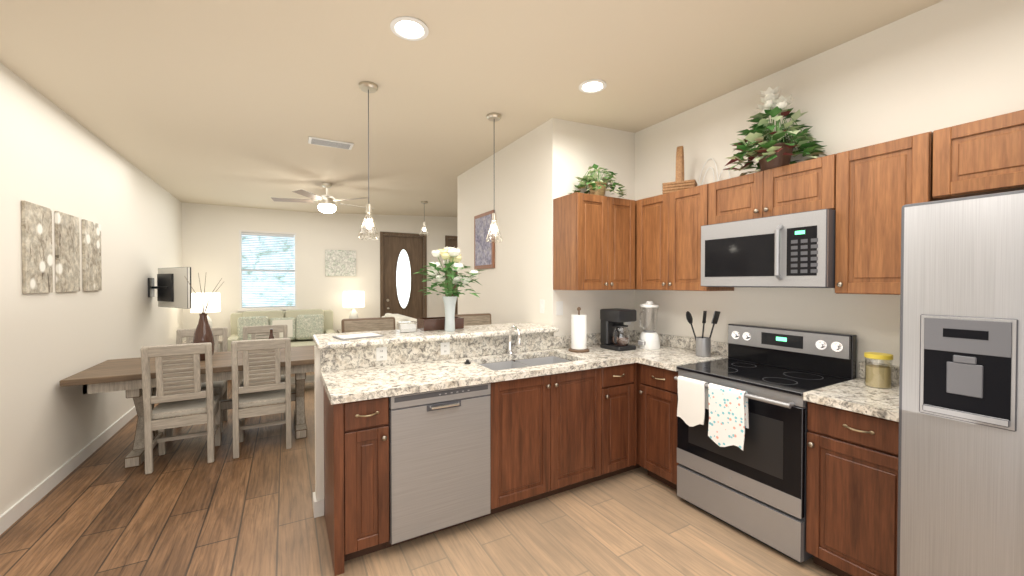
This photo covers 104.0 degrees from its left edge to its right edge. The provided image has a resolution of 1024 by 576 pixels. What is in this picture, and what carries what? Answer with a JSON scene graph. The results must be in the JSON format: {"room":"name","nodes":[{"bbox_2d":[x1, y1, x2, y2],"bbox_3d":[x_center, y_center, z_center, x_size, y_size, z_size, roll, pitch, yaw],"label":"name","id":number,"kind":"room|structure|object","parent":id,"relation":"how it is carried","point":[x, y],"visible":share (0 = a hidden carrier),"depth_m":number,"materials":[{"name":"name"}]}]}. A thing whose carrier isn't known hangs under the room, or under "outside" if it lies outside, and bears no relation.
{"room":"kitchen and dining room","nodes":[
{"label":"kitchen and dining room","id":0,"kind":"room"},
{"bbox_2d":[0,63,182,515],"bbox_3d":[-2.584,-0.064,1.409,0.150,3.050,12.100,0,1,-29],"label":"wall","id":1,"kind":"structure","parent":0,"point":[54,157],"depth_m":3.09,"materials":[{"name":"white paint"}]},
{"bbox_2d":[21,200,52,293],"bbox_3d":[-3.234,-0.266,2.728,0.019,0.600,0.340,0,1,-29],"label":"picture","id":2,"kind":"object","parent":1,"relation":"attached to","point":[37,258],"visible":1,"depth_m":2.70},
{"bbox_2d":[55,211,79,291],"bbox_3d":[-3.448,-0.271,3.107,0.019,0.600,0.350,0,1,-29],"label":"picture","id":3,"kind":"object","parent":1,"relation":"attached to","point":[67,254],"visible":1,"depth_m":3.08},
{"bbox_2d":[0,390,156,534],"bbox_3d":[-2.513,1.411,1.469,0.014,0.100,11.800,0,1,-29],"label":"baseboard","id":4,"kind":"structure","parent":1,"relation":"attached to","point":[14,513],"depth_m":2.94,"materials":[{"name":"white wood"}]},
{"bbox_2d":[82,219,101,290],"bbox_3d":[-3.667,-0.276,3.494,0.019,0.600,0.340,0,1,-29],"label":"picture","id":5,"kind":"object","parent":1,"relation":"attached to","point":[91,259],"visible":1,"depth_m":3.46},
{"bbox_2d":[148,267,191,308],"bbox_3d":[-4.176,-0.004,4.898,0.513,0.490,0.762,0,1,-29],"label":"tv","id":6,"kind":"object","parent":1,"relation":"attached to","point":[173,287],"visible":1,"depth_m":4.85,"materials":[{"name":"black plastic"}]},
{"bbox_2d":[182,293,221,351],"bbox_3d":[-4.833,0.737,6.318,0.540,1.320,0.540,0,1,-29],"label":"end table","id":7,"kind":"object","parent":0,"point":[213,304],"visible":0.33,"depth_m":6.18,"materials":[{"name":"white fabric"}]},
{"bbox_2d":[190,293,220,340],"bbox_3d":[-4.833,0.447,6.314,0.380,0.738,0.380,0,1,-29],"label":"lamp","id":8,"kind":"object","parent":7,"relation":"on","point":[214,303],"depth_m":6.18,"materials":[{"name":"white fabric"}]},
{"bbox_2d":[181,202,457,351],"bbox_3d":[-2.968,-0.150,8.057,5.730,3.050,0.150,0,1,-29],"label":"wall","id":9,"kind":"structure","parent":0,"point":[210,242],"depth_m":7.49,"materials":[{"name":"white paint"}]},
{"bbox_2d":[237,230,298,311],"bbox_3d":[-4.392,-0.305,7.231,0.940,1.420,0.179,0,1,-29],"label":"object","id":10,"kind":"structure","parent":9,"relation":"in","point":[267,234],"depth_m":7.20,"materials":[{"name":"white"}]},
{"bbox_2d":[325,250,355,275],"bbox_3d":[-3.315,-0.481,7.752,0.550,0.500,0.029,0,1,-29],"label":"picture","id":11,"kind":"object","parent":9,"relation":"attached to","point":[340,262],"visible":1,"depth_m":7.73,"materials":[{"name":"fabric"}]},
{"bbox_2d":[380,231,426,318],"bbox_3d":[-2.287,0.110,8.420,0.970,2.520,0.192,0,1,-29],"label":"door leaf","id":12,"kind":"structure","parent":9,"relation":"in","point":[400,281],"depth_m":8.40,"materials":[{"name":"brown wood"}]},
{"bbox_2d":[445,235,457,314],"bbox_3d":[-1.042,0.101,9.125,1.050,2.520,0.192,0,1,-29],"label":"door leaf","id":13,"kind":"structure","parent":9,"relation":"in","point":[452,241],"depth_m":8.92,"materials":[{"name":"brown wood"}]},
{"bbox_2d":[332,333,383,339],"bbox_3d":[-1.054,0.329,2.740,0.280,0.009,0.200,-1,1,-41],"label":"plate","id":14,"kind":"object","parent":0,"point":[355,336],"visible":0.98,"depth_m":2.71,"materials":[{"name":"white ceramic"}]},
{"bbox_2d":[0,372,837,575],"bbox_3d":[-0.026,1.492,2.878,6.030,0.100,12.100,0,1,-29],"label":"floor","id":15,"kind":"structure","parent":0,"point":[184,508],"depth_m":2.39,"materials":[{"name":"brown wood"}]},
{"bbox_2d":[140,342,220,473],"bbox_3d":[-2.735,0.938,3.343,0.430,0.997,0.513,0,1,-29],"label":"dining chair","id":16,"kind":"object","parent":15,"relation":"on","point":[192,400],"visible":1,"depth_m":3.18,"materials":[{"name":"grey wood"}]},
{"bbox_2d":[59,345,315,467],"bbox_3d":[-2.703,1.049,3.816,1.940,0.762,0.920,0,1,-29],"label":"dining table","id":17,"kind":"object","parent":15,"relation":"on","point":[111,375],"visible":0.62,"depth_m":3.43,"materials":[{"name":"brown wood"}]},
{"bbox_2d":[185,273,222,360],"bbox_3d":[-2.841,0.263,3.707,0.274,0.811,0.246,0,1,-29],"label":"vase","id":18,"kind":"object","parent":17,"relation":"on","point":[203,332],"visible":0.75,"depth_m":3.69,"materials":[{"name":"brown ceramic"}]},
{"bbox_2d":[268,329,274,338],"bbox_3d":[-2.452,0.541,4.078,0.064,0.245,0.064,0,1,-29],"label":"bottle","id":19,"kind":"object","parent":17,"relation":"on","point":[271,336],"visible":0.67,"depth_m":4.06,"materials":[{"name":"brown"}]},
{"bbox_2d":[166,327,227,436],"bbox_3d":[-3.171,0.929,4.054,0.430,0.997,0.513,0,1,-29],"label":"dining chair","id":20,"kind":"object","parent":15,"relation":"on","point":[220,388],"visible":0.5,"depth_m":4.18,"materials":[{"name":"grey wood"}]},
{"bbox_2d":[231,338,290,458],"bbox_3d":[-2.247,0.934,3.619,0.430,0.997,0.513,0,1,-29],"label":"dining chair","id":21,"kind":"object","parent":15,"relation":"on","point":[269,391],"visible":1,"depth_m":3.45,"materials":[{"name":"grey wood"}]},
{"bbox_2d":[240,325,287,425],"bbox_3d":[-2.675,0.925,4.335,0.430,0.997,0.513,0,1,-29],"label":"dining chair","id":22,"kind":"object","parent":15,"relation":"on","point":[257,332],"visible":0.23,"depth_m":4.49,"materials":[{"name":"grey wood"}]},
{"bbox_2d":[238,375,313,386],"bbox_3d":[-3.134,1.189,5.453,1.000,0.440,0.550,0,1,-29],"label":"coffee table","id":23,"kind":"object","parent":15,"relation":"on","point":[309,379],"depth_m":5.49,"materials":[{"name":"wood"}]},
{"bbox_2d":[228,309,335,350],"bbox_3d":[-3.883,0.890,6.835,1.580,1.002,0.940,0,1,-29],"label":"sofa","id":24,"kind":"object","parent":15,"relation":"on","point":[326,314],"depth_m":6.91,"materials":[{"name":"beige"}]},
{"bbox_2d":[237,314,323,340],"bbox_3d":[-3.925,0.691,6.847,1.294,0.436,0.286,0,1,-29],"label":"pillows","id":25,"kind":"object","parent":24,"relation":"on","point":[303,327],"visible":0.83,"depth_m":6.91,"materials":[{"name":"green fabric"}]},
{"bbox_2d":[337,291,363,332],"bbox_3d":[-2.994,0.721,7.577,0.540,1.320,0.540,0,1,-29],"label":"lamp","id":26,"kind":"object","parent":15,"relation":"on","point":[353,299],"visible":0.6,"depth_m":7.42,"materials":[{"name":"white fabric"}]},
{"bbox_2d":[323,384,392,575],"bbox_3d":[-0.928,1.010,2.348,0.274,0.878,0.617,0,1,-29],"label":"base cabinet","id":27,"kind":"object","parent":15,"relation":"on","point":[356,436],"depth_m":2.09,"materials":[{"name":"brown wood"}]},
{"bbox_2d":[389,383,490,544],"bbox_3d":[-0.533,0.976,2.539,0.596,0.811,0.658,0,1,-29],"label":"dishwasher","id":28,"kind":"object","parent":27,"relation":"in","point":[439,459],"visible":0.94,"depth_m":2.26,"materials":[{"name":"grey metal"}]},
{"bbox_2d":[321,340,692,403],"bbox_3d":[0.149,0.542,2.932,2.758,0.040,0.653,0,1,-29],"label":"countertop","id":29,"kind":"structure","parent":27,"relation":"on","point":[342,385],"depth_m":2.52,"materials":[{"name":"beige stone"}]},
{"bbox_2d":[397,321,416,332],"bbox_3d":[-0.788,0.292,3.011,0.130,0.075,0.090,0,1,-29],"label":"box","id":30,"kind":"object","parent":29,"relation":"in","point":[406,328],"visible":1,"depth_m":2.98,"materials":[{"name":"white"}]},
{"bbox_2d":[505,324,520,355],"bbox_3d":[0.039,0.403,3.097,0.107,0.233,0.183,0,1,-29],"label":"faucet","id":31,"kind":"object","parent":29,"relation":"on","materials":[{"name":"silver metal"}]},
{"bbox_2d":[473,352,584,407],"bbox_3d":[0.112,0.651,2.916,0.752,0.202,0.412,0,1,-29],"label":"sink","id":32,"kind":"object","parent":29,"relation":"in","point":[565,383],"depth_m":2.66,"materials":[{"name":"silver metal"}]},
{"bbox_2d":[568,307,588,352],"bbox_3d":[0.549,0.335,3.279,0.170,0.362,0.170,0,1,-29],"label":"paper towel holder","id":33,"kind":"object","parent":29,"relation":"on","point":[578,332],"visible":1,"depth_m":3.23,"materials":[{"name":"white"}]},
{"bbox_2d":[600,308,636,350],"bbox_3d":[0.891,0.347,3.387,0.228,0.335,0.230,0,1,-29],"label":"coffee maker","id":34,"kind":"object","parent":29,"relation":"on","point":[614,337],"visible":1,"depth_m":3.34,"materials":[{"name":"black plastic"}]},
{"bbox_2d":[638,301,659,349],"bbox_3d":[1.164,0.313,3.420,0.206,0.402,0.176,0,1,-29],"label":"blender","id":35,"kind":"object","parent":29,"relation":"on","point":[649,339],"visible":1,"depth_m":3.37,"materials":[{"name":"white plastic"}]},
{"bbox_2d":[341,317,394,332],"bbox_3d":[-1.180,0.853,3.417,0.460,1.165,0.491,0,1,-29],"label":"bar stool","id":36,"kind":"object","parent":15,"relation":"on","point":[367,324],"visible":0.12,"depth_m":3.56,"materials":[{"name":"brown wood"}]},
{"bbox_2d":[382,313,416,329],"bbox_3d":[-2.084,0.920,6.417,0.920,0.952,1.500,0,1,-29],"label":"loveseat","id":37,"kind":"object","parent":15,"relation":"on","point":[399,318],"visible":0.06,"depth_m":6.09,"materials":[{"name":"beige fabric"}]},
{"bbox_2d":[455,313,491,325],"bbox_3d":[-0.316,0.847,3.860,0.460,1.165,0.491,0,1,-29],"label":"bar stool","id":38,"kind":"object","parent":15,"relation":"on","point":[478,319],"visible":0.12,"depth_m":4.04,"materials":[{"name":"brown wood"}]},
{"bbox_2d":[545,364,628,484],"bbox_3d":[0.623,0.999,3.226,0.409,0.878,0.617,0,1,-29],"label":"base cabinet","id":39,"kind":"object","parent":15,"relation":"on","point":[563,418],"depth_m":2.85,"materials":[{"name":"brown wood"}]},
{"bbox_2d":[629,360,640,470],"bbox_3d":[1.040,0.996,3.447,0.702,0.878,0.642,0,1,-29],"label":"base cabinet","id":40,"kind":"object","parent":15,"relation":"on","point":[634,369],"depth_m":3.04,"materials":[{"name":"brown wood"}]},
{"bbox_2d":[641,364,678,489],"bbox_3d":[1.311,1.001,3.055,0.616,0.878,0.397,0,1,-29],"label":"base cabinet","id":41,"kind":"object","parent":15,"relation":"on","point":[658,385],"depth_m":2.88,"materials":[{"name":"brown wood"}]},
{"bbox_2d":[637,352,727,371],"bbox_3d":[1.309,0.541,3.017,0.654,0.040,0.341,0,1,-29],"label":"countertop","id":42,"kind":"structure","parent":41,"relation":"on","point":[670,360],"depth_m":2.94,"materials":[{"name":"beige stone"}]},
{"bbox_2d":[686,311,719,356],"bbox_3d":[1.462,0.344,3.068,0.178,0.349,0.179,0,1,-29],"label":"utensil crock","id":43,"kind":"object","parent":42,"relation":"on","point":[703,346],"visible":1,"depth_m":3.03,"materials":[{"name":"silver metal"}]},
{"bbox_2d":[674,323,856,562],"bbox_3d":[1.537,0.860,2.514,0.701,1.175,0.756,0,1,-29],"label":"range","id":44,"kind":"object","parent":15,"relation":"on","point":[742,430],"visible":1,"depth_m":2.36,"materials":[{"name":"grey metal"}]},
{"bbox_2d":[677,375,708,426],"bbox_3d":[1.145,0.727,2.539,0.047,0.300,0.197,0,1,-29],"label":"towel","id":45,"kind":"object","parent":44,"relation":"hanging from","point":[692,393],"depth_m":2.52,"materials":[{"name":"white fabric"}]},
{"bbox_2d":[804,400,898,575],"bbox_3d":[1.891,1.015,2.029,0.616,0.878,0.432,0,1,-29],"label":"base cabinet","id":46,"kind":"object","parent":15,"relation":"on","point":[852,473],"depth_m":1.90,"materials":[{"name":"brown wood"}]},
{"bbox_2d":[803,376,898,423],"bbox_3d":[1.876,0.554,2.015,0.654,0.040,0.431,0,1,-29],"label":"countertop","id":47,"kind":"structure","parent":46,"relation":"on","point":[851,395],"depth_m":1.95,"materials":[{"name":"beige stone"}]},
{"bbox_2d":[864,352,892,388],"bbox_3d":[1.976,0.442,2.159,0.115,0.178,0.115,-1,1,-38],"label":"lid jar","id":48,"kind":"object","parent":47,"relation":"on","point":[878,376],"depth_m":2.13,"materials":[{"name":"clear glass"}]},
{"bbox_2d":[897,190,1023,575],"bbox_3d":[2.049,0.575,1.335,0.946,1.775,0.900,0,1,-29],"label":"fridge","id":49,"kind":"object","parent":15,"relation":"on","point":[961,452],"visible":1,"depth_m":1.38,"materials":[{"name":"grey metal"}]},
{"bbox_2d":[417,316,463,330],"bbox_3d":[-0.579,0.284,3.230,0.330,0.085,0.185,0,1,-29],"label":"tray","id":50,"kind":"object","parent":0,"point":[430,323],"visible":0.81,"depth_m":3.14,"materials":[{"name":"brown wood"}]},
{"bbox_2d":[413,247,482,331],"bbox_3d":[-0.498,0.006,3.052,0.547,0.647,0.489,0,1,-29],"label":"flower vase","id":51,"kind":"object","parent":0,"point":[451,257],"visible":1,"depth_m":3.01,"materials":[{"name":"white ceramic"}]},
{"bbox_2d":[0,0,942,216],"bbox_3d":[-0.026,-1.510,2.838,6.030,0.305,12.100,0,1,-29],"label":"ceiling","id":52,"kind":"structure","parent":0,"point":[236,103],"depth_m":2.59,"materials":[{"name":"beige paint"}]},
{"bbox_2d":[271,183,373,212],"bbox_3d":[-2.498,-1.198,5.385,1.292,0.384,1.243,0,1,-29],"label":"ceiling fan","id":53,"kind":"object","parent":52,"relation":"hanging from","point":[326,203],"visible":0.94,"depth_m":5.26,"materials":[{"name":"silver metal"}]},
{"bbox_2d":[308,136,353,149],"bbox_3d":[-1.708,-1.362,3.773,0.380,0.014,0.180,0,1,-29],"label":"ceiling vent","id":54,"kind":"object","parent":52,"relation":"in","point":[329,143],"visible":1,"depth_m":3.75,"materials":[{"name":"white plastic"}]},
{"bbox_2d":[358,81,379,239],"bbox_3d":[-0.962,-0.842,2.685,0.138,1.030,0.138,0,1,-29],"label":"pendant light","id":55,"kind":"object","parent":52,"relation":"hanging from","point":[368,87],"visible":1,"depth_m":2.67,"materials":[{"name":"white glass"}]},
{"bbox_2d":[390,16,428,40],"bbox_3d":[-0.533,-1.347,2.082,0.195,0.011,0.195,-1,1,-36],"label":"recessed light","id":56,"kind":"object","parent":52,"relation":"in","point":[409,28],"depth_m":2.08,"materials":[{"name":"white glass"}]},
{"bbox_2d":[420,201,428,235],"bbox_3d":[-1.521,-1.205,6.937,0.166,0.583,0.166,0,1,-29],"label":"pendant light","id":57,"kind":"object","parent":52,"relation":"hanging from","point":[424,229],"visible":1,"depth_m":6.92,"materials":[{"name":"glass"}]},
{"bbox_2d":[486,113,502,242],"bbox_3d":[-0.147,-0.899,3.295,0.138,1.037,0.138,0,1,-29],"label":"pendant light","id":58,"kind":"object","parent":52,"relation":"hanging from","point":[494,117],"visible":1,"depth_m":3.28,"materials":[{"name":"white glass"}]},
{"bbox_2d":[579,79,606,92],"bbox_3d":[0.570,-1.427,2.832,0.195,0.012,0.195,-1,1,-36],"label":"recessed light","id":59,"kind":"object","parent":52,"relation":"in","point":[594,85],"depth_m":2.83,"materials":[{"name":"white glass"}]},
{"bbox_2d":[314,118,634,500],"bbox_3d":[0.074,-0.104,4.499,4.240,3.050,2.160,0,1,-29],"label":"wall","id":60,"kind":"structure","parent":0,"point":[537,170],"depth_m":3.75,"materials":[{"name":"white paint"}]},
{"bbox_2d":[313,492,323,510],"bbox_3d":[-0.529,1.390,3.071,1.794,0.100,0.014,0,1,-29],"label":"baseboard","id":61,"kind":"structure","parent":60,"relation":"attached to","point":[319,504],"depth_m":2.54,"materials":[{"name":"white wood"}]},
{"bbox_2d":[321,330,636,371],"bbox_3d":[-0.007,0.444,3.206,2.758,0.149,0.022,0,1,-29],"label":"backsplash","id":62,"kind":"structure","parent":60,"relation":"attached to","point":[401,351],"depth_m":2.87,"materials":[{"name":"beige stone"}]},
{"bbox_2d":[474,210,494,268],"bbox_3d":[-0.318,-0.535,4.547,0.027,0.630,0.500,0,1,-29],"label":"framed picture","id":63,"kind":"object","parent":60,"relation":"attached to","point":[484,254],"visible":0.96,"depth_m":4.53,"materials":[{"name":"brown"}]},
{"bbox_2d":[553,192,600,289],"bbox_3d":[0.594,-0.369,3.357,0.374,0.770,0.327,0,1,-29],"label":"upper cabinet","id":64,"kind":"object","parent":60,"relation":"attached to","point":[576,216],"depth_m":3.21,"materials":[{"name":"brown wood"}]},
{"bbox_2d":[569,164,626,196],"bbox_3d":[0.736,-0.900,3.420,0.491,0.288,0.476,0,1,-29],"label":"ivy plant","id":65,"kind":"object","parent":64,"relation":"on","point":[599,187],"visible":0.94,"depth_m":3.37,"materials":[{"name":"green plant"}]},
{"bbox_2d":[601,196,636,289],"bbox_3d":[0.843,-0.370,3.460,0.400,0.770,0.393,0,1,-29],"label":"upper cabinet","id":66,"kind":"object","parent":60,"relation":"attached to","point":[618,215],"depth_m":3.34,"materials":[{"name":"brown wood"}]},
{"bbox_2d":[634,0,1023,378],"bbox_3d":[3.346,-0.065,1.548,1.450,3.050,6.200,0,1,-29],"label":"wall","id":67,"kind":"structure","parent":0,"point":[943,64],"depth_m":2.39,"materials":[{"name":"white paint"}]},
{"bbox_2d":[637,191,676,289],"bbox_3d":[1.270,-0.369,3.336,0.393,0.770,0.416,0,1,-29],"label":"upper cabinet","id":68,"kind":"object","parent":67,"relation":"attached to","point":[656,215],"depth_m":3.24,"materials":[{"name":"brown wood"}]},
{"bbox_2d":[662,146,696,193],"bbox_3d":[1.348,-0.945,3.210,0.240,0.384,0.170,0,1,30],"label":"basket","id":69,"kind":"object","parent":68,"relation":"on","point":[680,183],"visible":0.83,"depth_m":3.15,"materials":[{"name":"brown wood"}]},
{"bbox_2d":[677,184,733,290],"bbox_3d":[1.439,-0.366,3.105,0.327,0.770,0.390,0,1,-29],"label":"upper cabinet","id":70,"kind":"object","parent":67,"relation":"attached to","point":[692,203],"depth_m":2.97,"materials":[{"name":"brown wood"}]},
{"bbox_2d":[709,174,748,224],"bbox_3d":[1.644,-0.593,2.739,0.327,0.305,0.437,0,1,-29],"label":"upper cabinet","id":71,"kind":"object","parent":67,"relation":"attached to","point":[728,198],"depth_m":2.71,"materials":[{"name":"brown wood"}]},
{"bbox_2d":[698,158,729,185],"bbox_3d":[1.578,-0.892,3.125,0.042,0.274,0.272,0,1,-29],"label":"decor","id":72,"kind":"object","parent":71,"relation":"on","point":[713,172],"visible":0.75,"depth_m":3.15,"materials":[{"name":"white plastic"}]},
{"bbox_2d":[633,332,898,383],"bbox_3d":[1.724,0.472,2.926,0.020,0.100,2.170,0,1,-29],"label":"backsplash","id":73,"kind":"structure","parent":67,"relation":"attached to","point":[721,348],"depth_m":3.16,"materials":[{"name":"beige stone"}]},
{"bbox_2d":[749,154,836,218],"bbox_3d":[1.801,-0.590,2.462,0.327,0.305,0.437,0,1,-29],"label":"upper cabinet","id":74,"kind":"object","parent":67,"relation":"attached to","point":[809,185],"depth_m":2.36,"materials":[{"name":"brown wood"}]},
{"bbox_2d":[701,209,835,287],"bbox_3d":[1.667,-0.219,2.573,0.454,0.429,0.754,0,1,-29],"label":"microwave","id":75,"kind":"object","parent":74,"relation":"attached to","point":[794,250],"visible":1,"depth_m":2.40,"materials":[{"name":"grey metal"}]},
{"bbox_2d":[723,86,827,175],"bbox_3d":[1.642,-1.011,2.554,0.497,0.533,0.568,0,1,-29],"label":"potted plant","id":76,"kind":"object","parent":74,"relation":"on","point":[775,148],"visible":0.96,"depth_m":2.53,"materials":[{"name":"green plant"}]},
{"bbox_2d":[835,132,932,294],"bbox_3d":[2.001,-0.353,2.112,0.327,0.770,0.367,0,1,-29],"label":"upper cabinet","id":77,"kind":"object","parent":67,"relation":"attached to","point":[866,193],"depth_m":2.04,"materials":[{"name":"brown wood"}]},
{"bbox_2d":[933,110,1023,200],"bbox_3d":[2.223,-0.575,1.717,0.327,0.315,0.516,0,1,-29],"label":"upper cabinet","id":78,"kind":"object","parent":67,"relation":"attached to","point":[983,156],"depth_m":1.74,"materials":[{"name":"brown wood"}]},
{"label":"outside","id":79,"kind":"structure","parent":0,"visible":0},
{"bbox_2d":[242,235,294,306],"bbox_3d":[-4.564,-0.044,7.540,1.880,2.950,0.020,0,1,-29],"label":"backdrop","id":80,"kind":"structure","parent":79,"point":[268,272],"depth_m":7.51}
]}

